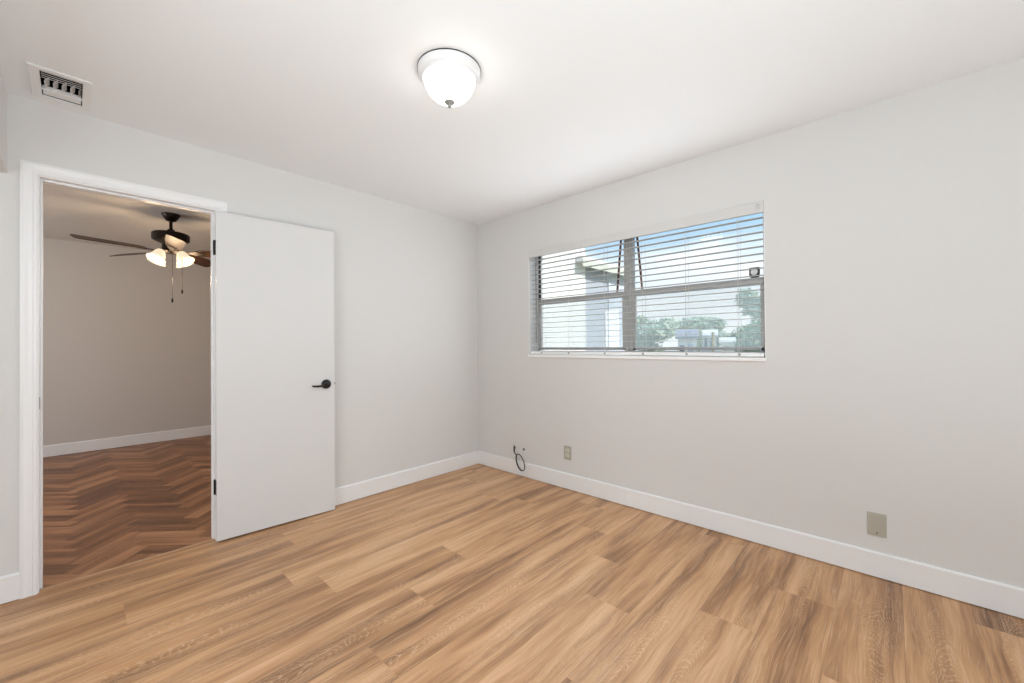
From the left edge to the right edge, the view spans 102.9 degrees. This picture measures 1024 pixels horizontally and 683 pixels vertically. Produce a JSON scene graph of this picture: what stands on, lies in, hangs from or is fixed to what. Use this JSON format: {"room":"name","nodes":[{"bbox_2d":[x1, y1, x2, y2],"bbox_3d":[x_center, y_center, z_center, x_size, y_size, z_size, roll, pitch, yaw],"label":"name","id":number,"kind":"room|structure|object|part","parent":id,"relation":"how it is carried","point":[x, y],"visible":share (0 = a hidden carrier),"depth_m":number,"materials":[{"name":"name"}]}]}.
{"room":"empty bedroom","nodes":[
{"label":"empty bedroom","id":0,"kind":"room"},
{"bbox_2d":[0,67,6,172],"bbox_3d":[-0.010,-1.039,-0.358,6.702,0.389,0.100,-1,-1,43],"label":"wall closet header","id":1,"kind":"structure","parent":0,"point":[3,92],"depth_m":1.86,"materials":[{"name":"white paint"}]},
{"bbox_2d":[43,238,210,457],"bbox_3d":[-4.744,0.068,5.103,0.120,2.440,6.400,-1,-1,43],"label":"wall","id":2,"kind":"structure","parent":0,"point":[121,358],"depth_m":4.97,"materials":[{"name":"grey paint"}]},
{"bbox_2d":[43,425,210,456],"bbox_3d":[-4.686,1.219,5.049,0.014,0.126,6.200,-1,-1,43],"label":"baseboard","id":3,"kind":"structure","parent":2,"relation":"attached to","point":[113,442],"depth_m":4.97,"materials":[{"name":"white wood"}]},
{"bbox_2d":[43,435,211,587],"bbox_3d":[-3.321,1.266,3.778,3.782,0.001,6.200,-1,-1,43],"label":"floor","id":4,"kind":"structure","parent":0,"point":[104,509],"depth_m":3.14,"materials":[{"name":"brown wood"}]},
{"bbox_2d":[0,93,478,576],"bbox_3d":[-1.693,0.025,2.818,0.115,2.440,4.215,-1,-1,43],"label":"wall","id":5,"kind":"structure","parent":0,"point":[406,316],"depth_m":3.22,"materials":[{"name":"white paint"}]},
{"bbox_2d":[0,572,18,603],"bbox_3d":[-2.725,1.176,1.596,0.014,0.126,1.021,-1,-1,43],"label":"baseboard","id":6,"kind":"structure","parent":5,"relation":"attached to","point":[9,584],"depth_m":1.94,"materials":[{"name":"white wood"}]},
{"bbox_2d":[19,159,226,598],"bbox_3d":[-2.146,0.180,2.332,0.143,2.130,0.845,-1,-1,43],"label":"trim","id":7,"kind":"structure","parent":5,"relation":"attached to","point":[33,175],"depth_m":2.02,"materials":[{"name":"white wood"}]},
{"bbox_2d":[213,211,334,541],"bbox_3d":[-1.561,0.211,2.756,0.730,2.040,0.102,0,-1,-43],"label":"door","id":8,"kind":"structure","parent":5,"relation":"in","point":[275,361],"depth_m":2.73,"materials":[{"name":"white paint"}]},
{"bbox_3d":[-1.355,0.312,2.892,0.021,0.026,0.118,-1,-1,44],"label":"lever","id":9,"kind":"part","parent":8,"relation":"part of","materials":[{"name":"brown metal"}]},
{"bbox_3d":[-1.331,0.309,2.945,0.067,0.067,0.050,0,-1,-43],"label":"handle","id":10,"kind":"part","parent":8,"relation":"part of","materials":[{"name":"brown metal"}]},
{"bbox_2d":[335,451,478,505],"bbox_3d":[-1.073,1.176,3.369,0.014,0.126,2.135,-1,-1,43],"label":"baseboard","id":11,"kind":"structure","parent":5,"relation":"attached to","point":[358,490],"depth_m":3.50,"materials":[{"name":"white wood"}]},
{"bbox_2d":[0,464,1023,682],"bbox_3d":[0.747,1.206,0.421,6.748,0.001,4.035,-1,-1,43],"label":"floor","id":12,"kind":"structure","parent":0,"point":[477,573],"depth_m":1.85,"materials":[{"name":"brown wood"}]},
{"bbox_2d":[39,539,214,590],"bbox_3d":[-2.113,1.242,2.301,0.024,0.004,0.721,-1,-1,43],"label":"trim","id":13,"kind":"structure","parent":12,"relation":"on","point":[186,547],"depth_m":2.25,"materials":[{"name":"brown wood"}]},
{"bbox_2d":[0,0,1023,257],"bbox_3d":[-0.873,-1.262,1.497,10.730,0.100,6.400,-1,-1,43],"label":"ceiling","id":14,"kind":"structure","parent":0,"point":[570,97],"depth_m":1.89,"materials":[{"name":"white paint"}]},
{"bbox_2d":[26,62,91,111],"bbox_3d":[-2.134,-1.275,1.933,0.328,0.168,0.197,-1,-1,43],"label":"ceiling vent","id":15,"kind":"object","parent":14,"relation":"in","point":[55,84],"visible":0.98,"depth_m":1.96,"materials":[{"name":"white metal"}]},
{"bbox_2d":[70,212,210,302],"bbox_3d":[-3.134,-0.766,3.741,1.214,0.820,1.248,-1,-1,43],"label":"ceiling fan","id":16,"kind":"object","parent":14,"relation":"hanging from","point":[172,241],"visible":0.98,"depth_m":3.71,"materials":[{"name":"brown metal"}]},
{"bbox_3d":[-3.356,-0.832,3.413,0.133,0.056,0.461,-1,-1,29],"label":"blade","id":17,"kind":"part","parent":16,"relation":"part of","materials":[{"name":"brown wood"}]},
{"bbox_3d":[-3.563,-0.827,3.855,0.461,0.056,0.133,-1,0,11],"label":"blade","id":18,"kind":"part","parent":16,"relation":"part of","materials":[{"name":"brown wood"}]},
{"bbox_3d":[-3.166,-0.768,3.631,0.136,0.136,0.133,-1,-1,43],"label":"lamp shade","id":19,"kind":"part","parent":16,"relation":"part of","materials":[{"name":"beige glass"}]},
{"bbox_3d":[-3.300,-0.765,3.788,0.133,0.136,0.136,-1,-1,43],"label":"lamp shade","id":20,"kind":"part","parent":16,"relation":"part of","materials":[{"name":"beige glass"}]},
{"bbox_3d":[-3.156,-0.923,3.777,0.278,0.226,0.278,-1,-1,43],"label":"motor","id":21,"kind":"part","parent":16,"relation":"part of","materials":[{"name":"brown metal"}]},
{"bbox_3d":[-3.131,-0.611,3.761,0.003,0.430,0.003,-1,-1,43],"label":"pull chain","id":22,"kind":"part","parent":16,"relation":"part of","materials":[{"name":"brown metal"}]},
{"bbox_3d":[-2.872,-0.836,3.473,0.133,0.056,0.461,0,-1,-43],"label":"blade","id":23,"kind":"part","parent":16,"relation":"part of","materials":[{"name":"brown wood"}]},
{"bbox_3d":[-3.009,-0.768,3.764,0.133,0.136,0.136,-1,-1,43],"label":"lamp shade","id":24,"kind":"part","parent":16,"relation":"part of","materials":[{"name":"beige glass"}]},
{"bbox_3d":[-3.206,-0.827,4.189,0.133,0.056,0.461,0,0,-7],"label":"blade","id":25,"kind":"part","parent":16,"relation":"part of","materials":[{"name":"brown wood"}]},
{"bbox_3d":[-2.779,-0.833,3.952,0.461,0.056,0.133,0,0,-25],"label":"blade","id":26,"kind":"part","parent":16,"relation":"part of","materials":[{"name":"brown wood"}]},
{"bbox_2d":[417,48,480,107],"bbox_3d":[-0.280,-1.130,1.831,0.283,0.169,0.283,-1,-1,43],"label":"ceiling light","id":27,"kind":"object","parent":14,"relation":"attached to","point":[450,76],"visible":1,"depth_m":1.75,"materials":[{"name":"white glass"}]},
{"bbox_3d":[-0.281,-1.212,1.831,0.283,0.004,0.283,-1,-1,43],"label":"plate","id":28,"kind":"part","parent":27,"relation":"part of","materials":[{"name":"black"}]},
{"bbox_2d":[477,57,1023,587],"bbox_3d":[2.208,-0.014,1.917,6.822,2.440,0.185,-1,-1,43],"label":"wall","id":29,"kind":"structure","parent":0,"point":[890,383],"depth_m":2.20,"materials":[{"name":"white paint"}]},
{"bbox_2d":[513,445,524,470],"bbox_3d":[0.062,1.075,3.752,0.037,0.215,0.154,0,-1,-34],"label":"coiled cable","id":30,"kind":"object","parent":29,"relation":"attached to","point":[514,447],"visible":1,"depth_m":3.75,"materials":[{"name":"black plastic"}]},
{"bbox_2d":[564,445,570,459],"bbox_3d":[0.464,0.930,3.409,0.072,0.116,0.009,-1,-1,43],"label":"wall outlet","id":31,"kind":"object","parent":29,"relation":"attached to","point":[567,449],"visible":1,"depth_m":3.41,"materials":[{"name":"beige plastic"}]},
{"bbox_2d":[528,212,766,361],"bbox_3d":[0.889,-0.349,3.133,1.866,0.959,0.194,-1,-1,43],"label":"window","id":32,"kind":"structure","parent":29,"relation":"in","point":[630,323],"depth_m":3.15,"materials":[{"name":"silver metal"}]},
{"bbox_3d":[0.565,-0.363,3.484,0.861,0.046,0.036,-1,-1,43],"label":"meeting rail","id":33,"kind":"part","parent":32,"relation":"part of","materials":[{"name":"silver metal"}]},
{"bbox_3d":[0.572,-0.134,3.488,0.861,0.412,0.020,-1,-1,43],"label":"sash","id":34,"kind":"part","parent":32,"relation":"part of","materials":[{"name":"clear glass"}]},
{"bbox_2d":[528,201,764,356],"bbox_3d":[0.848,-0.365,3.089,1.856,0.934,0.073,-1,-1,43],"label":"blind","id":35,"kind":"object","parent":32,"relation":"attached to","point":[756,207],"visible":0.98,"depth_m":2.92,"materials":[{"name":"grey plastic"}]},
{"bbox_3d":[0.273,-0.343,3.638,0.014,0.856,0.054,-1,-1,43],"label":"ladder cord","id":36,"kind":"part","parent":35,"relation":"part of","materials":[{"name":"white fabric"}]},
{"bbox_3d":[0.484,-0.346,3.442,0.014,0.856,0.054,-1,-1,43],"label":"ladder cord","id":37,"kind":"part","parent":35,"relation":"part of","materials":[{"name":"white fabric"}]},
{"bbox_3d":[0.734,-0.350,3.209,0.014,0.856,0.054,-1,-1,43],"label":"ladder cord","id":38,"kind":"part","parent":35,"relation":"part of","materials":[{"name":"white fabric"}]},
{"bbox_3d":[0.963,-0.353,2.996,0.014,0.856,0.054,-1,-1,43],"label":"ladder cord","id":39,"kind":"part","parent":35,"relation":"part of","materials":[{"name":"white fabric"}]},
{"bbox_3d":[0.858,0.090,3.093,1.834,0.024,0.052,-1,-1,43],"label":"rail","id":40,"kind":"part","parent":35,"relation":"part of","materials":[{"name":"white paint"}]},
{"bbox_3d":[1.189,-0.357,2.784,0.014,0.856,0.054,-1,-1,43],"label":"ladder cord","id":41,"kind":"part","parent":35,"relation":"part of","materials":[{"name":"white fabric"}]},
{"bbox_3d":[1.424,-0.360,2.566,0.014,0.856,0.054,-1,-1,43],"label":"ladder cord","id":42,"kind":"part","parent":35,"relation":"part of","materials":[{"name":"white fabric"}]},
{"bbox_3d":[0.871,0.118,3.105,1.866,0.024,0.129,-1,-1,43],"label":"sill","id":43,"kind":"part","parent":32,"relation":"part of","materials":[{"name":"white paint"}]},
{"bbox_3d":[1.251,-0.374,2.844,0.874,0.046,0.036,-1,-1,43],"label":"meeting rail","id":44,"kind":"part","parent":32,"relation":"part of","materials":[{"name":"silver metal"}]},
{"bbox_3d":[1.259,-0.145,2.848,0.874,0.412,0.020,-1,-1,43],"label":"sash","id":45,"kind":"part","parent":32,"relation":"part of","materials":[{"name":"clear glass"}]},
{"bbox_2d":[478,451,1023,618],"bbox_3d":[2.106,1.139,1.876,6.702,0.126,0.014,-1,-1,43],"label":"baseboard","id":46,"kind":"structure","parent":29,"relation":"attached to","point":[989,594],"depth_m":2.30,"materials":[{"name":"white wood"}]},
{"bbox_2d":[867,511,886,537],"bbox_3d":[1.874,0.940,2.097,0.074,0.116,0.007,-1,-1,43],"label":"wall plate","id":47,"kind":"object","parent":29,"relation":"attached to","point":[876,523],"visible":1,"depth_m":2.10,"materials":[{"name":"beige plastic"}]},
{"label":"outside","id":48,"kind":"structure","parent":0,"visible":0},
{"bbox_3d":[23.658,2.452,62.028,130.000,0.100,116.980,-1,-1,43],"label":"ground","id":49,"kind":"structure","parent":48,"visible":0},
{"bbox_2d":[543,248,635,354],"bbox_3d":[0.115,0.015,7.348,2.150,4.300,4.890,-1,-1,43],"label":"house wing","id":50,"kind":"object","parent":49,"relation":"on","point":[576,339],"visible":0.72,"depth_m":7.16,"materials":[{"name":"beige paint"}]},
{"bbox_3d":[1.528,0.387,7.686,0.150,3.540,0.870,-1,-1,43],"label":"grey panel","id":51,"kind":"part","parent":50,"relation":"part of","materials":[{"name":"grey paint"}]},
{"bbox_3d":[2.105,0.387,8.290,0.170,3.540,0.800,-1,-1,43],"label":"pale panel","id":52,"kind":"part","parent":50,"relation":"part of","materials":[{"name":"grey paint"}]},
{"bbox_2d":[637,315,679,355],"bbox_3d":[13.942,-0.302,41.358,6.014,5.255,5.382,-1,-1,43],"label":"tree","id":53,"kind":"object","parent":49,"relation":"on","point":[654,333],"visible":0.64,"depth_m":40.10,"materials":[{"name":"green plant"}]},
{"bbox_2d":[675,329,698,350],"bbox_3d":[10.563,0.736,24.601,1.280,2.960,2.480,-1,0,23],"label":"house","id":54,"kind":"structure","parent":49,"relation":"on","point":[695,332],"depth_m":23.66,"materials":[{"name":"beige"}]},
{"bbox_2d":[679,325,702,350],"bbox_3d":[13.023,0.480,29.640,1.693,3.520,1.751,-1,-1,43],"label":"tree","id":55,"kind":"object","parent":49,"relation":"on","point":[699,343],"visible":0.11,"depth_m":29.25,"materials":[{"name":"green plant"}]},
{"bbox_2d":[679,316,729,346],"bbox_3d":[23.016,-0.431,49.167,7.220,5.487,5.102,0,0,-12],"label":"tree","id":56,"kind":"object","parent":49,"relation":"on","point":[699,320],"visible":0.33,"depth_m":48.48,"materials":[{"name":"green plant"}]},
{"bbox_2d":[697,329,717,350],"bbox_3d":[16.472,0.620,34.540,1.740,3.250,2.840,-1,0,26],"label":"house","id":57,"kind":"structure","parent":49,"relation":"on","point":[707,335],"depth_m":33.35,"materials":[{"name":"beige"}]},
{"bbox_2d":[711,332,714,350],"bbox_3d":[8.866,0.878,17.981,0.130,2.600,0.130,-1,-1,43],"label":"post","id":58,"kind":"object","parent":49,"relation":"on","point":[711,332],"visible":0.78,"depth_m":17.95,"materials":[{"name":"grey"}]},
{"bbox_2d":[719,337,735,356],"bbox_3d":[13.303,0.973,25.192,0.900,2.450,1.800,-1,-1,27],"label":"shed","id":59,"kind":"object","parent":49,"relation":"on","point":[729,340],"visible":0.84,"depth_m":24.52,"materials":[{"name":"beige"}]},
{"bbox_2d":[718,320,760,356],"bbox_3d":[16.826,0.342,29.275,3.130,3.732,3.626,-1,0,10],"label":"tree","id":60,"kind":"object","parent":49,"relation":"on","point":[744,329],"visible":0.17,"depth_m":29.04,"materials":[{"name":"green plant"}]},
{"bbox_2d":[733,319,760,351],"bbox_3d":[10.270,0.602,16.534,2.275,3.119,1.758,0,0,-17],"label":"tree","id":61,"kind":"object","parent":49,"relation":"on","point":[749,344],"visible":0.12,"depth_m":16.49,"materials":[{"name":"green plant"}]},
{"bbox_2d":[735,287,760,325],"bbox_3d":[25.794,-1.777,39.482,6.767,7.979,6.640,-1,0,7],"label":"tree","id":62,"kind":"object","parent":49,"relation":"on","point":[745,307],"visible":0.09,"depth_m":40.80,"materials":[{"name":"green plant"}]},
{"bbox_2d":[747,301,764,351],"bbox_3d":[7.231,0.483,11.603,0.762,3.323,0.986,0,-1,-28],"label":"sapling","id":63,"kind":"object","parent":49,"relation":"on","point":[751,333],"visible":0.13,"depth_m":11.76,"materials":[{"name":"green plant"}]}
]}

